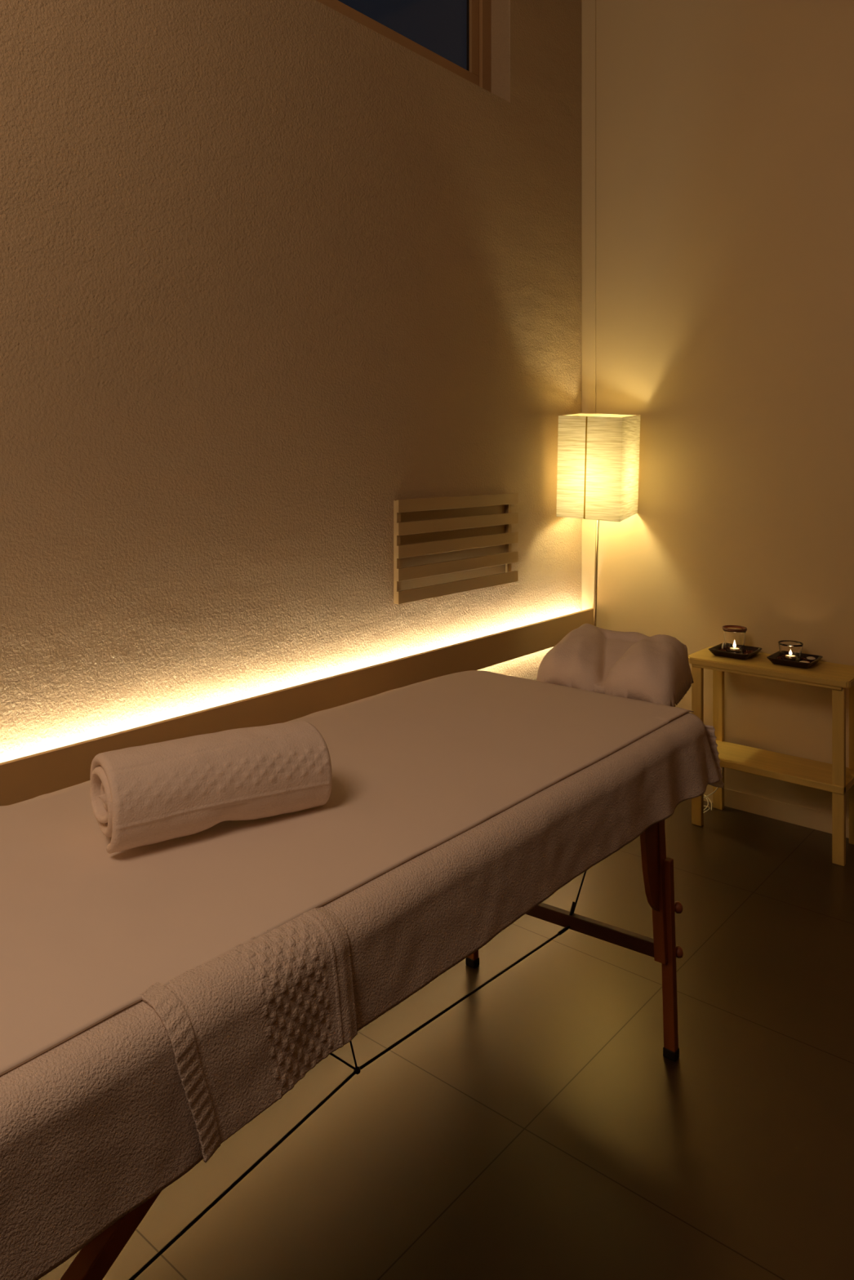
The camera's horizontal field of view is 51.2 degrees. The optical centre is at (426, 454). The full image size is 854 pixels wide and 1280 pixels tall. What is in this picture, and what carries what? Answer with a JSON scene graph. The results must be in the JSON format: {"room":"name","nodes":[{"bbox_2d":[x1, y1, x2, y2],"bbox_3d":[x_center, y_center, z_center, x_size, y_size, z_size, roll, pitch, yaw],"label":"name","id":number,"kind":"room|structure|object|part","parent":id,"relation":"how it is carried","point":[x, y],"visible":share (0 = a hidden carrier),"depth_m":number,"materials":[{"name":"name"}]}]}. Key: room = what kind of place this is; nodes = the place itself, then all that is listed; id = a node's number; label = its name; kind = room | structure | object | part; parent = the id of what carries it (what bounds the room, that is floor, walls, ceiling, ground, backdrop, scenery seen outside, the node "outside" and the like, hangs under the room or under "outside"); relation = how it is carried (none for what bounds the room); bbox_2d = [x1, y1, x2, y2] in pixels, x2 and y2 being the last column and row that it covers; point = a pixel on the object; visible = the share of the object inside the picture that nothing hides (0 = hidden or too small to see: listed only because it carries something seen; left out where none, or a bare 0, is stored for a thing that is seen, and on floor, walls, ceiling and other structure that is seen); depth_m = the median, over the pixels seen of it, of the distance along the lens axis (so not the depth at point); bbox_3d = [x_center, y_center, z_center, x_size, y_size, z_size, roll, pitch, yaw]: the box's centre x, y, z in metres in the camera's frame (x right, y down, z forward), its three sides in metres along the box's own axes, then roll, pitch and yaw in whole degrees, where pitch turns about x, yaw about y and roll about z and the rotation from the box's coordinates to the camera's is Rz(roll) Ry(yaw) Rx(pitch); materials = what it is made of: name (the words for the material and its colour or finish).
{"room":"spa","nodes":[
{"label":"spa","id":0,"kind":"room"},
{"bbox_2d":[0,0,581,762],"bbox_3d":[-0.949,-0.500,2.390,0.180,4.000,5.235,0,0,40],"label":"wall","id":1,"kind":"structure","parent":0,"point":[275,275],"depth_m":2.75,"materials":[{"name":"paint"}]},
{"bbox_2d":[0,608,593,805],"bbox_3d":[-0.870,0.784,2.251,0.030,0.121,5.123,0,0,40],"label":"ledge","id":2,"kind":"object","parent":1,"relation":"attached to","point":[22,779],"visible":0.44,"depth_m":2.76,"materials":[{"name":"brown wood"}]},
{"bbox_2d":[315,0,490,92],"bbox_3d":[-0.573,-1.890,2.891,0.050,0.780,2.585,0,0,40],"label":"window","id":3,"kind":"structure","parent":1,"relation":"in","point":[454,35],"depth_m":3.63,"materials":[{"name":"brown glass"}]},
{"bbox_3d":[-0.578,-1.890,2.895,0.006,0.540,2.345,0,0,40],"label":"pane","id":4,"kind":"part","parent":3,"relation":"part of","materials":[{"name":"clear glass"}]},
{"bbox_3d":[-0.573,-1.890,2.891,0.050,0.780,2.585,0,0,40],"label":"frame","id":5,"kind":"part","parent":3,"relation":"part of","materials":[{"name":"brown wood"}]},
{"bbox_2d":[393,493,518,604],"bbox_3d":[0.130,0.350,3.505,0.034,0.376,0.760,0,0,40],"label":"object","id":6,"kind":"object","parent":1,"relation":"in","point":[443,546],"visible":1,"depth_m":3.46,"materials":[{"name":"brown wood"}]},
{"bbox_2d":[38,798,853,1279],"bbox_3d":[0.540,1.550,1.072,4.155,0.100,5.335,0,0,40],"label":"floor","id":7,"kind":"structure","parent":0,"point":[540,1126],"depth_m":2.02,"materials":[{"name":"tile"}]},
{"bbox_2d":[59,819,683,1279],"bbox_3d":[-0.093,1.109,2.000,0.832,0.782,2.380,0,0,40],"label":"massage table","id":8,"kind":"object","parent":7,"relation":"on","point":[93,1261],"visible":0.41,"depth_m":2.19,"materials":[{"name":"brown wood"}]},
{"bbox_2d":[0,1000,203,1279],"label":"sheet","id":9,"kind":"object","parent":8,"relation":"on","point":[98,1133],"depth_m":1.03,"materials":[{"name":"white fabric"}]},
{"bbox_2d":[139,906,357,1162],"bbox_3d":[-0.241,0.794,1.248,0.108,0.192,0.316,0,0,40],"label":"towel","id":10,"kind":"object","parent":9,"relation":"on","point":[244,1024],"visible":1,"depth_m":1.21,"materials":[{"name":"white fabric"}]},
{"bbox_2d":[0,670,693,1075],"bbox_3d":[-0.270,0.795,1.913,0.846,0.206,2.120,0,0,40],"label":"sheet","id":11,"kind":"object","parent":8,"relation":"on","point":[86,929],"visible":0.84,"depth_m":1.58,"materials":[{"name":"fabric"}]},
{"bbox_2d":[89,720,332,853],"bbox_3d":[-0.404,0.613,1.687,0.424,0.163,0.185,0,0,-35],"label":"rolled towel","id":12,"kind":"object","parent":11,"relation":"on","point":[155,793],"visible":1,"depth_m":1.61,"materials":[{"name":"white fabric"}]},
{"bbox_2d":[321,711,719,1059],"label":"sheet","id":13,"kind":"object","parent":8,"relation":"on","point":[411,923],"depth_m":1.67,"materials":[{"name":"white fabric"}]},
{"bbox_2d":[704,724,724,787],"bbox_3d":[0.766,0.828,2.466,0.099,0.178,0.056,0,0,40],"label":"towel","id":14,"kind":"object","parent":13,"relation":"hanging from","point":[710,730],"visible":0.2,"depth_m":2.44,"materials":[{"name":"white fabric"}]},
{"bbox_2d":[536,623,693,706],"bbox_3d":[0.610,0.652,2.840,0.496,0.166,0.365,0,0,40],"label":"pillow","id":15,"kind":"object","parent":8,"relation":"on","point":[655,668],"visible":0.98,"depth_m":2.74,"materials":[{"name":"white fabric"}]},
{"bbox_3d":[0.575,1.028,2.214,0.044,0.457,0.052,0,0,40],"label":"leg","id":16,"kind":"part","parent":8,"relation":"part of","materials":[{"name":"brown wood"}]},
{"bbox_3d":[0.622,1.132,2.228,0.030,0.028,0.028,0,0,-19],"label":"knob","id":17,"kind":"part","parent":8,"relation":"part of","materials":[{"name":"brown wood"}]},
{"bbox_3d":[0.624,1.245,2.231,0.030,0.028,0.028,0,0,-19],"label":"knob","id":18,"kind":"part","parent":8,"relation":"part of","materials":[{"name":"brown wood"}]},
{"bbox_2d":[555,413,639,626],"bbox_3d":[0.770,0.654,3.995,0.310,1.699,0.324,0,0,29],"label":"floor lamp","id":19,"kind":"object","parent":7,"relation":"on","point":[598,454],"visible":0.9,"depth_m":3.88,"materials":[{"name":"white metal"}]},
{"bbox_3d":[0.754,0.850,4.000,0.012,1.200,0.010,2,1,40],"label":"cord","id":20,"kind":"part","parent":19,"relation":"part of","materials":[{"name":"gold metal"}]},
{"bbox_3d":[0.770,0.047,3.996,0.310,0.483,0.323,0,0,29],"label":"lamp shade","id":21,"kind":"part","parent":19,"relation":"part of","materials":[{"name":"paper"}]},
{"bbox_2d":[703,766,722,813],"bbox_3d":[1.179,1.379,3.752,0.101,0.239,0.125,0,0,40],"label":"power cord","id":22,"kind":"object","parent":7,"relation":"on","point":[705,797],"visible":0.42,"depth_m":3.74,"materials":[{"name":"beige plastic"}]},
{"bbox_2d":[688,646,853,866],"bbox_3d":[1.374,1.160,3.527,0.630,0.680,0.277,0,0,40],"label":"console table","id":23,"kind":"object","parent":7,"relation":"on","point":[836,778],"visible":0.84,"depth_m":3.44,"materials":[{"name":"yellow wood"}]},
{"bbox_3d":[1.098,1.173,3.618,0.042,0.654,0.024,0,0,40],"label":"leg","id":24,"kind":"part","parent":23,"relation":"part of","materials":[{"name":"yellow wood"}]},
{"bbox_3d":[1.238,1.173,3.784,0.042,0.654,0.024,0,0,40],"label":"leg","id":25,"kind":"part","parent":23,"relation":"part of","materials":[{"name":"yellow wood"}]},
{"bbox_2d":[708,643,761,659],"bbox_3d":[1.262,0.806,3.650,0.166,0.027,0.166,0,0,40],"label":"tray","id":26,"kind":"object","parent":23,"relation":"on","point":[748,651],"visible":0.79,"depth_m":3.62,"materials":[{"name":"black paint"}]},
{"bbox_2d":[722,625,746,653],"bbox_3d":[1.260,0.759,3.652,0.097,0.105,0.097,0,0,40],"label":"glass","id":27,"kind":"object","parent":26,"relation":"on","point":[734,635],"visible":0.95,"depth_m":3.62,"materials":[{"name":"white"}]},
{"bbox_2d":[715,740,853,795],"bbox_3d":[1.369,1.224,3.520,0.582,0.028,0.235,0,0,40],"label":"shelf","id":28,"kind":"object","parent":23,"relation":"attached to","point":[770,764],"depth_m":3.47,"materials":[{"name":"yellow wood"}]},
{"bbox_2d":[766,650,822,668],"bbox_3d":[1.445,0.806,3.502,0.166,0.027,0.166,0,0,40],"label":"tray","id":29,"kind":"object","parent":23,"relation":"on","point":[775,658],"visible":0.77,"depth_m":3.47,"materials":[{"name":"black paint"}]},
{"bbox_2d":[777,640,803,662],"bbox_3d":[1.435,0.776,3.518,0.092,0.070,0.092,0,0,40],"label":"glass","id":30,"kind":"object","parent":29,"relation":"on","point":[788,650],"visible":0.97,"depth_m":3.49,"materials":[{"name":"white"}]},
{"bbox_2d":[806,656,815,660],"bbox_3d":[1.504,0.797,3.492,0.034,0.010,0.031,0,0,40],"label":"shell","id":31,"kind":"object","parent":29,"relation":"on","point":[811,658],"visible":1,"depth_m":3.48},
{"bbox_3d":[1.511,1.173,3.270,0.042,0.654,0.024,0,0,40],"label":"leg","id":32,"kind":"part","parent":23,"relation":"part of","materials":[{"name":"yellow wood"}]},
{"bbox_3d":[1.651,1.173,3.436,0.042,0.654,0.024,0,0,40],"label":"leg","id":33,"kind":"part","parent":23,"relation":"part of","materials":[{"name":"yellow wood"}]},
{"bbox_2d":[595,0,853,818],"bbox_3d":[2.294,-0.500,3.016,3.975,4.000,0.100,0,0,40],"label":"wall","id":34,"kind":"structure","parent":0,"point":[725,128],"depth_m":3.78,"materials":[{"name":"beige paint"}]},
{"bbox_2d":[581,0,595,610],"bbox_3d":[0.767,-0.500,4.231,0.075,4.000,0.008,0,0,40],"label":"trim","id":35,"kind":"structure","parent":34,"relation":"attached to","point":[588,6],"depth_m":4.23,"materials":[{"name":"beige wood"}]},
{"bbox_2d":[703,784,848,838],"bbox_3d":[2.251,1.462,2.985,3.800,0.075,0.003,0,0,40],"label":"baseboard","id":36,"kind":"structure","parent":34,"relation":"attached to","point":[811,819],"depth_m":3.67,"materials":[{"name":"beige wood"}]}
]}

